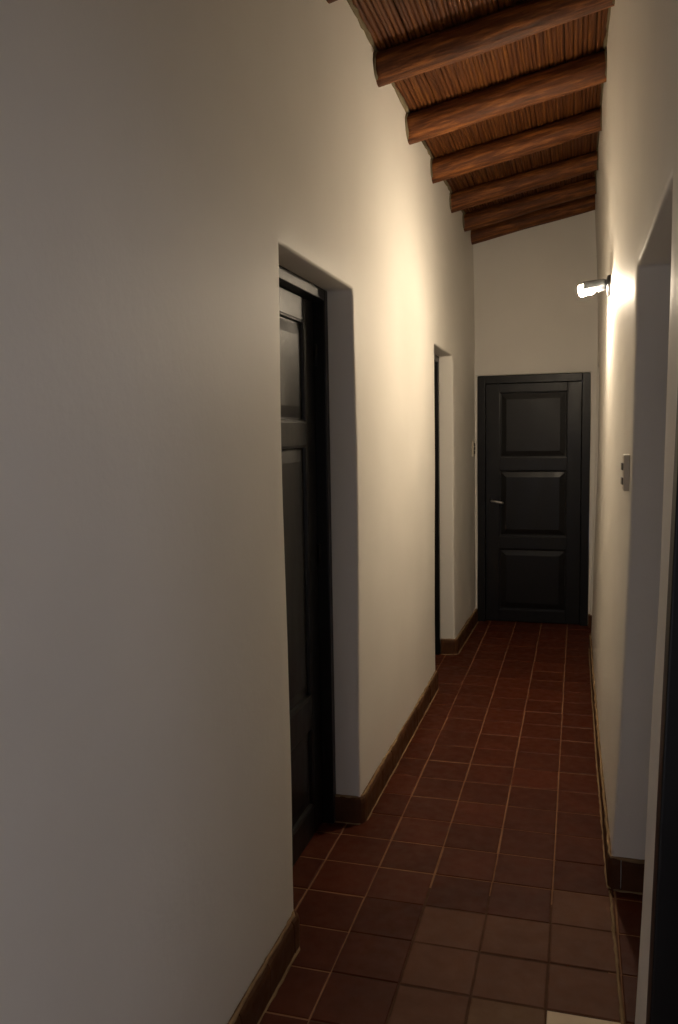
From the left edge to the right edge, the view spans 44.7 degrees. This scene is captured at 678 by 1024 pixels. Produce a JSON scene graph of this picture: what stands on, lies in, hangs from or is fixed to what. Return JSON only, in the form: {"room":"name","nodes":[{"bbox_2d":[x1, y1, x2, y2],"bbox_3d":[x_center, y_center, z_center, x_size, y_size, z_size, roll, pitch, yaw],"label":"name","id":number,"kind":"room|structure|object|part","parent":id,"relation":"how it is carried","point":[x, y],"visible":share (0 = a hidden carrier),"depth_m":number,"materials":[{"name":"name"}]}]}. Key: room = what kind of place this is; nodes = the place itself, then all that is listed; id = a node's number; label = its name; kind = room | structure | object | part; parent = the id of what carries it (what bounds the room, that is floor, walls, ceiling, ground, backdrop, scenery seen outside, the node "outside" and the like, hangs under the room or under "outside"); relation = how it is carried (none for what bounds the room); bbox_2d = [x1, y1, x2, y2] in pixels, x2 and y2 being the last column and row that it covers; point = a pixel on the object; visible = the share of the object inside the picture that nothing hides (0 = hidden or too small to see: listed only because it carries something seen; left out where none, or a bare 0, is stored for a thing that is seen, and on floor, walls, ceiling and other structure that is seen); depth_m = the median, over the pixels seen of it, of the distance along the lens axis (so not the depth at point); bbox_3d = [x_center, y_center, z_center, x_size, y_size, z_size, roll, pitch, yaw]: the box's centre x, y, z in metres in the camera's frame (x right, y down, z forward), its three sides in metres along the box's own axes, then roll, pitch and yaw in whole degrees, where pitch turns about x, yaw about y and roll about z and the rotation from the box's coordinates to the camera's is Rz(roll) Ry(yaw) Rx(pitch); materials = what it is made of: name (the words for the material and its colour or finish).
{"room":"house hallway","nodes":[
{"label":"house hallway","id":0,"kind":"room"},
{"bbox_2d":[0,0,475,1023],"bbox_3d":[-0.059,-0.451,3.261,0.366,3.363,7.422,1,6,16],"label":"wall","id":1,"kind":"structure","parent":0,"point":[162,161],"depth_m":1.79,"materials":[{"name":"white paint"}]},
{"bbox_2d":[227,909,299,1023],"bbox_3d":[-0.552,1.389,1.198,0.129,0.116,2.813,1,6,16],"label":"baseboard","id":2,"kind":"structure","parent":1,"relation":"attached to","point":[263,989],"depth_m":2.26,"materials":[{"name":"brown tile"}]},
{"bbox_2d":[279,265,335,865],"bbox_3d":[-0.200,0.238,2.848,0.158,2.078,0.800,1,6,16],"label":"door","id":3,"kind":"structure","parent":1,"relation":"in","point":[303,310],"depth_m":3.07,"materials":[{"name":"black paint"}]},
{"bbox_3d":[-0.210,-0.487,2.779,0.034,0.367,0.512,1,6,16],"label":"panel","id":4,"kind":"part","parent":3,"relation":"part of","materials":[{"name":"black paint"}]},
{"bbox_3d":[-0.198,0.251,2.848,0.034,0.949,0.512,1,6,16],"label":"panel","id":5,"kind":"part","parent":3,"relation":"part of","materials":[{"name":"black paint"}]},
{"bbox_3d":[-0.186,0.996,2.919,0.034,0.312,0.512,1,6,16],"label":"panel","id":6,"kind":"part","parent":3,"relation":"part of","materials":[{"name":"black paint"}]},
{"bbox_2d":[335,670,438,824],"bbox_3d":[0.300,1.097,4.150,0.132,0.116,1.859,1,6,16],"label":"baseboard","id":7,"kind":"structure","parent":1,"relation":"attached to","point":[349,809],"depth_m":3.60,"materials":[{"name":"brown tile"}]},
{"bbox_2d":[434,354,439,654],"bbox_3d":[0.524,0.005,5.324,0.158,2.052,0.768,1,6,16],"label":"door","id":8,"kind":"structure","parent":1,"relation":"in","point":[436,358],"depth_m":5.64,"materials":[{"name":"black paint"}]},
{"bbox_2d":[441,609,477,654],"bbox_3d":[0.957,0.891,6.209,0.118,0.116,1.066,1,6,22],"label":"baseboard","id":9,"kind":"structure","parent":1,"relation":"attached to","point":[448,646],"depth_m":5.86,"materials":[{"name":"brown tile"}]},
{"bbox_2d":[472,441,474,456],"bbox_3d":[1.056,-0.497,6.469,0.020,0.125,0.075,1,6,16],"label":"light switch","id":10,"kind":"object","parent":1,"relation":"attached to","point":[473,442],"visible":1,"depth_m":6.44,"materials":[{"name":"beige plastic"}]},
{"bbox_2d":[259,620,642,1023],"bbox_3d":[1.146,1.248,3.175,3.000,0.056,7.800,1,6,16],"label":"floor","id":11,"kind":"structure","parent":0,"point":[473,890],"depth_m":2.86,"materials":[{"name":"red tile"}]},
{"bbox_2d":[352,0,607,212],"bbox_3d":[0.535,-2.030,2.922,1.460,0.353,7.400,1,6,16],"label":"ceiling","id":12,"kind":"structure","parent":0,"point":[390,23],"depth_m":3.83,"materials":[{"name":"wood"}]},
{"bbox_2d":[376,0,614,86],"bbox_3d":[0.622,-1.947,3.339,1.024,0.315,0.132,1,6,15],"label":"roof beam","id":13,"kind":"structure","parent":12,"relation":"attached to","point":[506,26],"depth_m":3.31,"materials":[{"name":"brown wood"}]},
{"bbox_2d":[407,50,606,144],"bbox_3d":[0.814,-2.005,3.997,1.028,0.323,0.140,1,6,16],"label":"roof beam","id":14,"kind":"structure","parent":12,"relation":"attached to","point":[588,71],"depth_m":3.95,"materials":[{"name":"brown wood"}]},
{"bbox_2d":[432,107,600,183],"bbox_3d":[1.010,-2.075,4.677,1.024,0.321,0.131,1,6,16],"label":"roof beam","id":15,"kind":"structure","parent":12,"relation":"attached to","point":[521,144],"depth_m":4.64,"materials":[{"name":"brown wood"}]},
{"bbox_2d":[451,151,597,212],"bbox_3d":[1.209,-2.146,5.362,1.025,0.311,0.131,1,6,17],"label":"roof beam","id":16,"kind":"structure","parent":12,"relation":"attached to","point":[583,164],"depth_m":5.32,"materials":[{"name":"brown wood"}]},
{"bbox_2d":[464,177,595,231],"bbox_3d":[1.367,-2.202,5.909,1.024,0.308,0.124,1,6,16],"label":"roof beam","id":17,"kind":"structure","parent":12,"relation":"attached to","point":[501,212],"depth_m":5.87,"materials":[{"name":"brown wood"}]},
{"bbox_2d":[471,195,594,244],"bbox_3d":[1.465,-2.213,6.247,1.022,0.310,0.123,1,6,16],"label":"roof beam","id":18,"kind":"structure","parent":12,"relation":"attached to","point":[586,204],"depth_m":6.20,"materials":[{"name":"brown wood"}]},
{"bbox_2d":[473,210,597,613],"bbox_3d":[1.570,-0.827,6.554,1.504,3.440,0.256,1,6,16],"label":"wall","id":19,"kind":"structure","parent":0,"point":[531,316],"depth_m":6.36,"materials":[{"name":"white paint"}]},
{"bbox_2d":[477,372,590,625],"bbox_3d":[1.541,-0.092,6.566,0.863,1.979,0.158,1,6,16],"label":"door","id":20,"kind":"structure","parent":19,"relation":"in","point":[533,430],"depth_m":6.55,"materials":[{"name":"black paint"}]},
{"bbox_3d":[1.264,-0.080,6.593,0.109,0.032,0.056,1,6,16],"label":"handle","id":21,"kind":"part","parent":20,"relation":"part of","materials":[{"name":"silver metal"}]},
{"bbox_3d":[1.551,0.543,6.624,0.525,0.502,0.034,1,6,16],"label":"panel","id":22,"kind":"part","parent":20,"relation":"part of","materials":[{"name":"black paint"}]},
{"bbox_3d":[1.541,-0.069,6.566,0.525,0.530,0.034,1,6,16],"label":"panel","id":23,"kind":"part","parent":20,"relation":"part of","materials":[{"name":"black paint"}]},
{"bbox_3d":[1.531,-0.687,6.508,0.525,0.522,0.034,1,6,16],"label":"panel","id":24,"kind":"part","parent":20,"relation":"part of","materials":[{"name":"black paint"}]},
{"bbox_2d":[588,614,591,627],"bbox_3d":[2.110,0.851,6.399,0.343,0.109,0.028,1,6,16],"label":"baseboard","id":25,"kind":"structure","parent":19,"relation":"attached to","point":[589,615],"depth_m":6.43,"materials":[{"name":"brown tile"}]},
{"bbox_2d":[590,0,677,1023],"bbox_3d":[1.161,-0.476,2.906,0.439,3.440,7.422,1,6,16],"label":"wall","id":26,"kind":"structure","parent":0,"point":[636,176],"depth_m":2.68,"materials":[{"name":"white paint"}]},
{"bbox_2d":[578,275,610,296],"bbox_3d":[1.191,-1.047,3.834,0.156,0.100,0.100,1,6,16],"label":"wall lamp","id":27,"kind":"object","parent":26,"relation":"attached to","point":[588,287],"visible":0.97,"depth_m":3.81,"materials":[{"name":"grey metal"}]},
{"bbox_3d":[1.155,-1.035,3.842,0.082,0.060,0.054,1,6,16],"label":"bulb","id":28,"kind":"part","parent":27,"relation":"part of","materials":[{"name":"white glass"}]},
{"bbox_3d":[1.188,-1.054,3.834,0.105,0.053,0.089,1,6,16],"label":"lamp shade","id":29,"kind":"part","parent":27,"relation":"part of","materials":[{"name":"grey metal"}]},
{"bbox_2d":[598,285,605,291],"bbox_3d":[1.218,-1.045,3.825,0.044,0.050,0.049,1,6,16],"label":"socket","id":30,"kind":"object","parent":27,"relation":"attached to","point":[600,287],"depth_m":3.81,"materials":[{"name":"grey metal"}]},
{"bbox_3d":[1.252,-1.046,3.816,0.031,0.100,0.100,1,6,16],"label":"mounting plate","id":31,"kind":"part","parent":27,"relation":"part of","materials":[{"name":"grey metal"}]},
{"bbox_2d":[589,633,644,894],"bbox_3d":[1.494,1.065,4.243,0.369,0.122,3.191,1,6,16],"label":"baseboard","id":32,"kind":"structure","parent":26,"relation":"attached to","point":[632,870],"depth_m":2.85,"materials":[{"name":"brown tile"}]},
{"bbox_2d":[621,454,629,490],"bbox_3d":[0.954,-0.132,2.749,0.026,0.120,0.075,1,6,16],"label":"light switch","id":33,"kind":"object","parent":26,"relation":"attached to","point":[625,466],"visible":1,"depth_m":2.71,"materials":[{"name":"beige plastic"}]},
{"bbox_2d":[646,393,677,1023],"bbox_3d":[0.566,0.425,0.898,0.372,2.043,0.980,1,6,16],"label":"door","id":34,"kind":"structure","parent":26,"relation":"in","point":[662,993],"depth_m":1.37,"materials":[{"name":"black paint"}]}
]}

